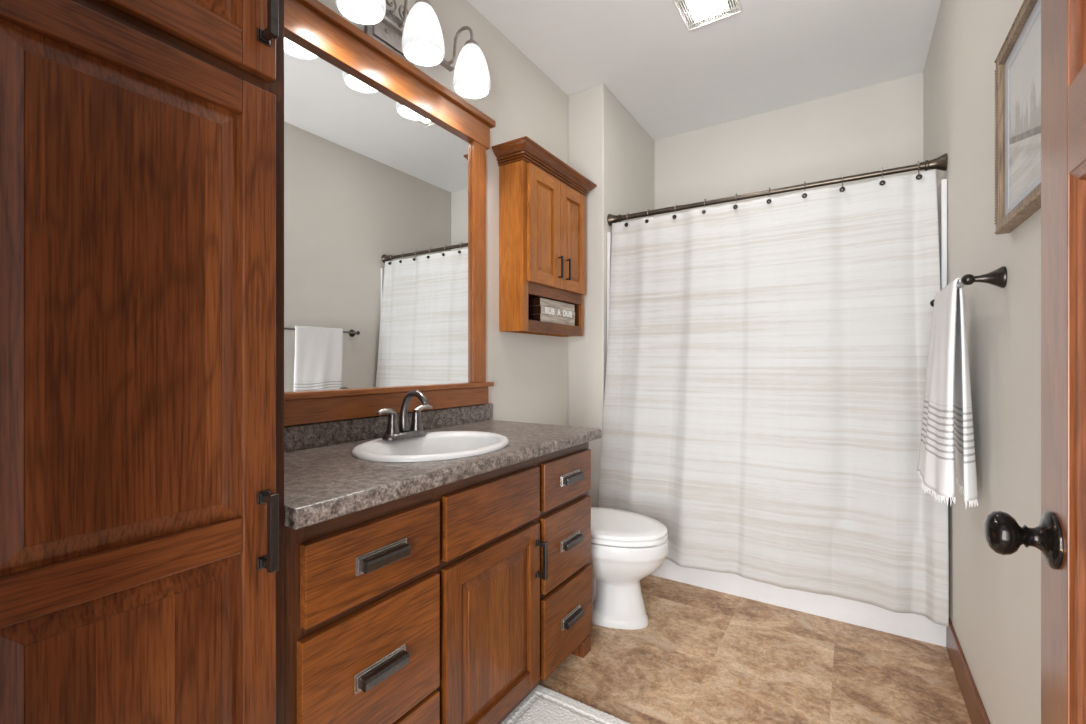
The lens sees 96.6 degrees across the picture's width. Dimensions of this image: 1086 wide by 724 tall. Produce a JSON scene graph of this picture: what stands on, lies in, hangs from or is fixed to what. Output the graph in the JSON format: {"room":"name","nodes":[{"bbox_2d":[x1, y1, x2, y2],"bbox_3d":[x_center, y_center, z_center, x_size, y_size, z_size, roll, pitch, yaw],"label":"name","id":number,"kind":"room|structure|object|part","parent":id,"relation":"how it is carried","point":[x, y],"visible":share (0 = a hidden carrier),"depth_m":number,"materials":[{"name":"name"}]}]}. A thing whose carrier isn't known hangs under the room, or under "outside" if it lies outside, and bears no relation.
{"room":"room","nodes":[
{"label":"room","id":0,"kind":"room"},
{"bbox_2d":[318,0,567,425],"bbox_3d":[-0.369,-0.224,2.176,0.100,2.748,3.475,0,0,32],"label":"wall","id":1,"kind":"structure","parent":0,"point":[528,372],"depth_m":2.39,"materials":[{"name":"beige paint"}]},
{"bbox_2d":[284,403,492,451],"bbox_3d":[-0.586,0.227,1.723,0.020,0.076,1.278,0,0,32],"label":"backsplash","id":2,"kind":"structure","parent":1,"relation":"attached to","point":[311,435],"depth_m":1.66,"materials":[{"name":"grey stone"}]},
{"bbox_2d":[284,0,495,425],"bbox_3d":[-0.577,-0.463,1.710,0.049,1.298,1.262,0,0,32],"label":"wall mirror","id":3,"kind":"object","parent":1,"relation":"attached to","point":[385,164],"visible":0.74,"depth_m":1.70,"materials":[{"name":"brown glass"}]},
{"bbox_3d":[-0.588,-1.031,1.707,0.033,0.104,1.235,0,0,32],"label":"head rail","id":4,"kind":"part","parent":3,"relation":"part of","materials":[{"name":"brown wood"}]},
{"bbox_3d":[-0.580,0.099,1.708,0.045,0.020,1.255,0,0,32],"label":"sill","id":5,"kind":"part","parent":3,"relation":"part of","materials":[{"name":"brown wood"}]},
{"bbox_3d":[-0.577,-1.098,1.710,0.049,0.028,1.262,0,0,32],"label":"cornice","id":6,"kind":"part","parent":3,"relation":"part of","materials":[{"name":"brown wood"}]},
{"bbox_2d":[335,0,489,98],"bbox_3d":[-0.459,-1.202,1.711,0.246,0.263,0.655,0,0,32],"label":"vanity light","id":7,"kind":"object","parent":1,"relation":"attached to","point":[417,38],"visible":0.98,"depth_m":1.73,"materials":[{"name":"white glass"}]},
{"bbox_3d":[-0.553,-1.154,1.469,0.145,0.168,0.145,0,0,32],"label":"lamp shade","id":8,"kind":"part","parent":7,"relation":"part of","materials":[{"name":"white glass"}]},
{"bbox_3d":[-0.550,-1.202,1.767,0.033,0.152,0.216,0,0,32],"label":"plate","id":9,"kind":"part","parent":7,"relation":"part of","materials":[{"name":"silver metal"}]},
{"bbox_3d":[-0.466,-1.270,1.716,0.130,0.125,0.012,0,0,32],"label":"arm","id":10,"kind":"part","parent":7,"relation":"part of","materials":[{"name":"silver metal"}]},
{"bbox_3d":[-0.416,-1.154,1.684,0.145,0.168,0.145,0,0,32],"label":"lamp shade","id":11,"kind":"part","parent":7,"relation":"part of","materials":[{"name":"white glass"}]},
{"bbox_3d":[-0.329,-1.270,1.931,0.130,0.125,0.012,0,0,32],"label":"arm","id":12,"kind":"part","parent":7,"relation":"part of","materials":[{"name":"silver metal"}]},
{"bbox_3d":[-0.279,-1.154,1.899,0.145,0.168,0.145,0,0,32],"label":"lamp shade","id":13,"kind":"part","parent":7,"relation":"part of","materials":[{"name":"white glass"}]},
{"bbox_2d":[492,136,596,336],"bbox_3d":[0.034,-0.585,2.530,0.198,0.870,0.716,0,0,32],"label":"upper cabinet","id":14,"kind":"object","parent":1,"relation":"attached to","point":[542,199],"visible":1,"depth_m":2.34,"materials":[{"name":"brown wood"}]},
{"bbox_3d":[0.006,-0.661,2.393,0.018,0.554,0.283,0,0,32],"label":"door","id":15,"kind":"part","parent":14,"relation":"part of","materials":[{"name":"brown wood"}]},
{"bbox_3d":[0.002,-0.661,2.395,0.019,0.446,0.171,0,0,32],"label":"panel","id":16,"kind":"part","parent":14,"relation":"part of","materials":[{"name":"brown wood"}]},
{"bbox_3d":[0.034,-0.982,2.530,0.198,0.076,0.716,0,0,32],"label":"crown molding","id":17,"kind":"part","parent":14,"relation":"part of","materials":[{"name":"brown wood"}]},
{"bbox_2d":[528,298,574,325],"bbox_3d":[0.047,-0.264,2.578,0.090,0.118,0.360,0,0,32],"label":"block sign","id":18,"kind":"object","parent":14,"relation":"in","point":[539,309],"visible":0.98,"depth_m":2.49,"materials":[{"name":"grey wood"}]},
{"bbox_3d":[0.061,-0.562,2.513,0.018,0.825,0.600,0,0,32],"label":"frame","id":19,"kind":"part","parent":14,"relation":"part of","materials":[{"name":"brown wood"}]},
{"bbox_3d":[0.091,-0.490,2.486,0.025,0.114,0.010,0,0,32],"label":"handle","id":20,"kind":"part","parent":14,"relation":"part of","materials":[{"name":"black metal"}]},
{"bbox_3d":[0.135,-0.490,2.553,0.025,0.114,0.010,0,0,32],"label":"handle","id":21,"kind":"part","parent":14,"relation":"part of","materials":[{"name":"black metal"}]},
{"bbox_3d":[0.159,-0.661,2.633,0.018,0.554,0.281,0,0,32],"label":"door","id":22,"kind":"part","parent":14,"relation":"part of","materials":[{"name":"brown wood"}]},
{"bbox_3d":[0.155,-0.661,2.636,0.019,0.446,0.169,0,0,32],"label":"panel","id":23,"kind":"part","parent":14,"relation":"part of","materials":[{"name":"brown wood"}]},
{"bbox_2d":[568,84,653,507],"bbox_3d":[0.476,-0.224,3.192,0.235,2.748,0.853,0,0,32],"label":"wall","id":24,"kind":"structure","parent":0,"point":[607,145],"depth_m":2.83,"materials":[{"name":"beige paint"}]},
{"bbox_2d":[607,153,947,225],"bbox_3d":[1.036,-0.836,2.429,1.529,0.070,0.070,0,0,32],"label":"curtain rod","id":25,"kind":"object","parent":24,"relation":"attached to","point":[940,163],"visible":0.98,"depth_m":2.31,"materials":[{"name":"brown metal"}]},
{"bbox_2d":[766,187,770,203],"bbox_3d":[1.109,-0.817,2.372,0.023,0.088,0.060,0,0,32],"label":"curtain ring","id":26,"kind":"object","parent":25,"relation":"hanging from","point":[768,201],"visible":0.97,"depth_m":2.35,"materials":[{"name":"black metal"}]},
{"bbox_2d":[802,181,806,197],"bbox_3d":[1.238,-0.817,2.289,0.023,0.088,0.060,0,0,32],"label":"curtain ring","id":27,"kind":"object","parent":25,"relation":"hanging from","point":[804,195],"visible":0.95,"depth_m":2.27,"materials":[{"name":"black metal"}]},
{"bbox_2d":[839,174,844,191],"bbox_3d":[1.365,-0.817,2.208,0.023,0.088,0.060,0,0,32],"label":"curtain ring","id":28,"kind":"object","parent":25,"relation":"hanging from","point":[842,189],"visible":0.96,"depth_m":2.19,"materials":[{"name":"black metal"}]},
{"bbox_2d":[879,167,885,185],"bbox_3d":[1.491,-0.817,2.128,0.023,0.088,0.060,0,0,32],"label":"curtain ring","id":29,"kind":"object","parent":25,"relation":"hanging from","point":[882,182],"visible":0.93,"depth_m":2.11,"materials":[{"name":"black metal"}]},
{"bbox_2d":[916,161,922,179],"bbox_3d":[1.598,-0.817,2.060,0.023,0.088,0.060,0,0,32],"label":"curtain ring","id":30,"kind":"object","parent":25,"relation":"hanging from","point":[919,176],"visible":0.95,"depth_m":2.04,"materials":[{"name":"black metal"}]},
{"bbox_2d":[936,175,937,206],"bbox_3d":[1.052,-0.043,2.455,1.493,1.505,0.047,0,0,32],"label":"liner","id":31,"kind":"object","parent":25,"relation":"hanging from","point":[936,175],"visible":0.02,"depth_m":2.05,"materials":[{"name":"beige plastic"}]},
{"bbox_2d":[467,0,940,140],"bbox_3d":[0.417,-1.638,1.676,1.965,0.080,3.675,0,0,32],"label":"ceiling","id":32,"kind":"structure","parent":0,"point":[770,55],"depth_m":2.46,"materials":[{"name":"white paint"}]},
{"bbox_2d":[672,0,741,31],"bbox_3d":[0.730,-1.588,2.148,0.246,0.020,0.248,0,0,32],"label":"ceiling vent","id":33,"kind":"object","parent":32,"relation":"in","point":[694,14],"visible":1,"depth_m":2.18,"materials":[{"name":"white plastic"}]},
{"bbox_2d":[539,575,971,723],"bbox_3d":[0.417,1.190,1.676,1.965,0.080,3.675,0,0,32],"label":"floor","id":34,"kind":"structure","parent":0,"point":[703,655],"depth_m":1.80,"materials":[{"name":"tile"}]},
{"bbox_2d":[0,0,283,723],"bbox_3d":[-0.803,-0.030,0.838,0.604,2.360,0.446,0,0,32],"label":"linen cabinet","id":35,"kind":"object","parent":34,"relation":"on","point":[142,141],"visible":1,"depth_m":0.70,"materials":[{"name":"brown wood"}]},
{"bbox_3d":[-0.593,-0.080,0.701,0.021,0.693,0.298,0,0,32],"label":"panel","id":36,"kind":"part","parent":35,"relation":"part of","materials":[{"name":"brown wood"}]},
{"bbox_3d":[-0.593,0.657,0.701,0.021,0.684,0.298,0,0,32],"label":"panel","id":37,"kind":"part","parent":35,"relation":"part of","materials":[{"name":"brown wood"}]},
{"bbox_3d":[-0.590,-0.832,0.699,0.019,0.657,0.400,0,0,32],"label":"door","id":38,"kind":"part","parent":35,"relation":"part of","materials":[{"name":"brown wood"}]},
{"bbox_3d":[-0.593,-0.832,0.701,0.021,0.549,0.298,0,0,32],"label":"panel","id":39,"kind":"part","parent":35,"relation":"part of","materials":[{"name":"brown wood"}]},
{"bbox_3d":[-0.471,-0.622,0.832,0.038,0.135,0.022,0,0,32],"label":"handle","id":40,"kind":"part","parent":35,"relation":"part of","materials":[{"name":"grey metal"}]},
{"bbox_3d":[-0.471,0.290,0.832,0.038,0.135,0.022,0,0,32],"label":"handle","id":41,"kind":"part","parent":35,"relation":"part of","materials":[{"name":"grey metal"}]},
{"bbox_2d":[284,442,591,723],"bbox_3d":[-0.352,0.727,1.552,0.597,0.846,1.240,0,0,32],"label":"vanity cabinet","id":42,"kind":"object","parent":34,"relation":"on","point":[452,603],"visible":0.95,"depth_m":1.24,"materials":[{"name":"brown wood"}]},
{"bbox_3d":[-0.364,0.671,1.067,0.020,0.284,0.362,0,0,32],"label":"drawer","id":43,"kind":"part","parent":42,"relation":"part of","materials":[{"name":"brown wood"}]},
{"bbox_3d":[-0.362,0.427,1.071,0.020,0.160,0.355,0,0,32],"label":"drawer","id":44,"kind":"part","parent":42,"relation":"part of","materials":[{"name":"brown wood"}]},
{"bbox_3d":[-0.344,0.669,1.055,0.026,0.040,0.138,0,0,32],"label":"handle","id":45,"kind":"part","parent":42,"relation":"part of","materials":[{"name":"grey metal"}]},
{"bbox_3d":[-0.343,0.425,1.058,0.026,0.040,0.138,0,0,32],"label":"handle","id":46,"kind":"part","parent":42,"relation":"part of","materials":[{"name":"grey metal"}]},
{"bbox_3d":[-0.364,0.949,1.067,0.020,0.247,0.362,0,0,32],"label":"drawer","id":47,"kind":"part","parent":42,"relation":"part of","materials":[{"name":"brown wood"}]},
{"bbox_2d":[284,403,601,529],"bbox_3d":[-0.347,0.246,1.571,0.585,0.114,1.278,0,0,32],"label":"countertop","id":48,"kind":"structure","parent":42,"relation":"on","point":[323,481],"depth_m":1.31,"materials":[{"name":"stone"}]},
{"bbox_2d":[377,390,432,439],"bbox_3d":[-0.436,0.172,1.623,0.136,0.160,0.235,0,0,32],"label":"faucet","id":49,"kind":"object","parent":48,"relation":"on","point":[393,431],"visible":1,"depth_m":1.63,"materials":[{"name":"silver metal"}]},
{"bbox_3d":[-0.509,0.162,1.575,0.024,0.029,0.076,0,0,29],"label":"lever","id":50,"kind":"part","parent":49,"relation":"part of","materials":[{"name":"silver metal"}]},
{"bbox_3d":[-0.497,0.203,1.600,0.047,0.073,0.047,0,0,32],"label":"handle","id":51,"kind":"part","parent":49,"relation":"part of","materials":[{"name":"silver metal"}]},
{"bbox_3d":[-0.469,0.242,1.644,0.058,0.018,0.174,0,0,32],"label":"plate","id":52,"kind":"part","parent":49,"relation":"part of","materials":[{"name":"silver metal"}]},
{"bbox_3d":[-0.434,0.165,1.619,0.128,0.146,0.035,0,0,36],"label":"spout","id":53,"kind":"part","parent":49,"relation":"part of","materials":[{"name":"silver metal"}]},
{"bbox_3d":[-0.441,0.203,1.688,0.047,0.073,0.047,0,0,32],"label":"handle","id":54,"kind":"part","parent":49,"relation":"part of","materials":[{"name":"silver metal"}]},
{"bbox_3d":[-0.423,0.162,1.710,0.024,0.029,0.076,0,0,36],"label":"lever","id":55,"kind":"part","parent":49,"relation":"part of","materials":[{"name":"silver metal"}]},
{"bbox_2d":[352,431,508,461],"bbox_3d":[-0.341,0.330,1.533,0.428,0.162,0.524,0,0,32],"label":"sink","id":56,"kind":"object","parent":48,"relation":"in","point":[441,445],"visible":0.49,"depth_m":1.62,"materials":[{"name":"white ceramic"}]},
{"bbox_3d":[-0.136,0.791,1.425,0.020,0.521,0.440,0,0,32],"label":"door","id":57,"kind":"part","parent":42,"relation":"part of","materials":[{"name":"brown wood"}]},
{"bbox_3d":[-0.136,0.427,1.426,0.020,0.166,0.438,0,0,32],"label":"false drawer","id":58,"kind":"part","parent":42,"relation":"part of","materials":[{"name":"brown wood"}]},
{"bbox_3d":[-0.139,0.791,1.427,0.021,0.417,0.336,0,0,32],"label":"panel","id":59,"kind":"part","parent":42,"relation":"part of","materials":[{"name":"brown wood"}]},
{"bbox_3d":[-0.003,0.644,1.580,0.038,0.125,0.022,0,0,32],"label":"handle","id":60,"kind":"part","parent":42,"relation":"part of","materials":[{"name":"grey metal"}]},
{"bbox_3d":[0.091,0.656,1.781,0.020,0.257,0.342,0,0,32],"label":"drawer","id":61,"kind":"part","parent":42,"relation":"part of","materials":[{"name":"brown wood"}]},
{"bbox_3d":[0.091,0.424,1.781,0.020,0.162,0.342,0,0,32],"label":"drawer","id":62,"kind":"part","parent":42,"relation":"part of","materials":[{"name":"brown wood"}]},
{"bbox_3d":[0.094,0.939,1.787,0.020,0.267,0.355,0,0,32],"label":"drawer","id":63,"kind":"part","parent":42,"relation":"part of","materials":[{"name":"brown wood"}]},
{"bbox_3d":[0.114,0.936,1.774,0.026,0.040,0.138,0,0,32],"label":"handle","id":64,"kind":"part","parent":42,"relation":"part of","materials":[{"name":"grey metal"}]},
{"bbox_3d":[0.110,0.654,1.769,0.026,0.040,0.138,0,0,32],"label":"handle","id":65,"kind":"part","parent":42,"relation":"part of","materials":[{"name":"grey metal"}]},
{"bbox_3d":[0.110,0.422,1.769,0.026,0.040,0.138,0,0,32],"label":"handle","id":66,"kind":"part","parent":42,"relation":"part of","materials":[{"name":"grey metal"}]},
{"bbox_2d":[501,685,630,723],"bbox_3d":[-0.011,1.140,1.218,0.588,0.018,0.845,0,0,32],"label":"bath mat","id":67,"kind":"object","parent":34,"relation":"on","point":[543,705],"visible":0.88,"depth_m":1.57,"materials":[{"name":"white fabric"}]},
{"bbox_2d":[589,507,668,629],"bbox_3d":[0.213,0.779,2.271,0.756,0.742,0.450,0,0,32],"label":"toilet","id":68,"kind":"object","parent":34,"relation":"on","point":[627,547],"visible":0.53,"depth_m":2.09,"materials":[{"name":"white ceramic"}]},
{"bbox_3d":[0.313,0.730,2.207,0.506,0.024,0.376,0,0,32],"label":"lid","id":69,"kind":"part","parent":68,"relation":"part of","materials":[{"name":"white plastic"}]},
{"bbox_3d":[0.314,0.755,2.207,0.508,0.021,0.380,0,0,32],"label":"seat","id":70,"kind":"part","parent":68,"relation":"part of","materials":[{"name":"white plastic"}]},
{"bbox_2d":[650,549,948,646],"bbox_3d":[1.220,0.950,2.717,1.526,0.400,0.852,0,0,32],"label":"bathtub","id":71,"kind":"object","parent":34,"relation":"on","point":[909,625],"visible":0.02,"depth_m":2.20,"materials":[{"name":"white ceramic"}]},
{"bbox_2d":[654,73,922,216],"bbox_3d":[1.377,-0.224,3.183,1.965,2.748,0.100,0,0,32],"label":"wall","id":72,"kind":"structure","parent":0,"point":[872,128],"depth_m":3.00,"materials":[{"name":"beige paint"}]},
{"bbox_2d":[607,179,946,346],"bbox_3d":[1.230,-0.004,2.734,1.526,1.503,0.813,0,0,32],"label":"tub surround","id":73,"kind":"object","parent":72,"relation":"attached to","point":[942,188],"visible":0.16,"depth_m":1.99,"materials":[{"name":"white plastic"}]},
{"bbox_3d":[0.595,-0.004,3.138,0.020,1.503,0.813,0,0,32],"label":"panel","id":74,"kind":"part","parent":73,"relation":"part of","materials":[{"name":"white plastic"}]},
{"bbox_3d":[1.865,-0.004,2.329,0.020,1.503,0.813,0,0,32],"label":"panel","id":75,"kind":"part","parent":73,"relation":"part of","materials":[{"name":"white plastic"}]},
{"bbox_2d":[923,0,1040,723],"bbox_3d":[1.204,-0.224,1.175,0.100,2.748,3.475,0,0,32],"label":"wall","id":76,"kind":"structure","parent":0,"point":[995,598],"depth_m":1.41,"materials":[{"name":"beige paint"}]},
{"bbox_2d":[917,278,977,507],"bbox_3d":[1.280,0.087,1.541,0.125,0.665,0.398,0,0,32],"label":"hand towel","id":77,"kind":"object","parent":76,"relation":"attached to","point":[947,412],"visible":0.98,"depth_m":1.45,"materials":[{"name":"white fabric"}]},
{"bbox_2d":[946,618,990,723],"bbox_3d":[1.214,1.087,1.296,0.012,0.125,1.550,0,0,32],"label":"baseboard","id":78,"kind":"structure","parent":76,"relation":"attached to","point":[977,713],"depth_m":1.64,"materials":[{"name":"brown wood"}]},
{"bbox_2d":[930,266,1006,306],"bbox_3d":[1.319,-0.221,1.530,0.086,0.056,0.661,0,0,32],"label":"towel bar","id":79,"kind":"object","parent":76,"relation":"attached to","point":[998,277],"visible":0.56,"depth_m":1.26,"materials":[{"name":"brown metal"}]},
{"bbox_3d":[1.166,-0.221,1.269,0.064,0.056,0.056,0,0,32],"label":"post","id":80,"kind":"part","parent":79,"relation":"part of","materials":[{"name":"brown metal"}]},
{"bbox_2d":[994,0,1040,234],"bbox_3d":[1.025,-0.542,1.016,0.029,0.439,0.475,0,0,32],"label":"picture frame","id":81,"kind":"object","parent":76,"relation":"attached to","point":[1017,163],"visible":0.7,"depth_m":1.10,"materials":[{"name":"grey wood"}]},
{"bbox_3d":[1.146,-0.542,1.206,0.029,0.391,0.024,0,0,32],"label":"frame rail","id":82,"kind":"part","parent":81,"relation":"part of","materials":[{"name":"grey wood"}]},
{"bbox_3d":[1.025,-0.750,1.016,0.029,0.024,0.475,0,0,32],"label":"frame rail","id":83,"kind":"part","parent":81,"relation":"part of","materials":[{"name":"grey wood"}]},
{"bbox_3d":[1.025,-0.335,1.016,0.029,0.024,0.475,0,0,32],"label":"frame rail","id":84,"kind":"part","parent":81,"relation":"part of","materials":[{"name":"grey wood"}]},
{"bbox_2d":[1009,11,1040,205],"bbox_3d":[1.029,-0.542,1.013,0.002,0.391,0.427,0,0,32],"label":"print","id":85,"kind":"object","parent":81,"relation":"on","point":[1025,53],"depth_m":1.06},
{"bbox_3d":[0.717,-0.817,2.621,0.023,0.088,0.060,0,0,32],"label":"curtain ring","id":86,"kind":"object","parent":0,"visible":0},
{"bbox_2d":[598,169,948,626],"bbox_3d":[0.976,0.115,2.373,1.548,1.846,0.152,0,0,32],"label":"shower curtain","id":87,"kind":"object","parent":86,"relation":"hanging from","point":[764,395],"visible":0.96,"depth_m":2.26,"materials":[{"name":"fabric"}]},
{"bbox_3d":[-0.476,-0.224,0.273,1.765,2.748,0.120,0,0,32],"label":"wall","id":88,"kind":"structure","parent":0,"visible":0},
{"bbox_2d":[984,0,1085,723],"bbox_3d":[0.471,0.121,0.297,0.162,2.033,0.898,0,0,32],"label":"door","id":89,"kind":"structure","parent":88,"relation":"in","point":[1060,535],"depth_m":0.61,"materials":[{"name":"brown wood"}]},
{"bbox_3d":[0.644,0.234,0.657,0.068,0.074,0.074,0,0,32],"label":"knob","id":90,"kind":"part","parent":89,"relation":"part of","materials":[{"name":"black metal"}]},
{"bbox_3d":[0.474,-0.562,0.295,0.029,0.445,0.697,0,0,32],"label":"panel","id":91,"kind":"part","parent":89,"relation":"part of","materials":[{"name":"brown wood"}]},
{"bbox_3d":[0.474,0.349,0.295,0.029,1.162,0.697,0,0,32],"label":"panel","id":92,"kind":"part","parent":89,"relation":"part of","materials":[{"name":"brown wood"}]}
]}

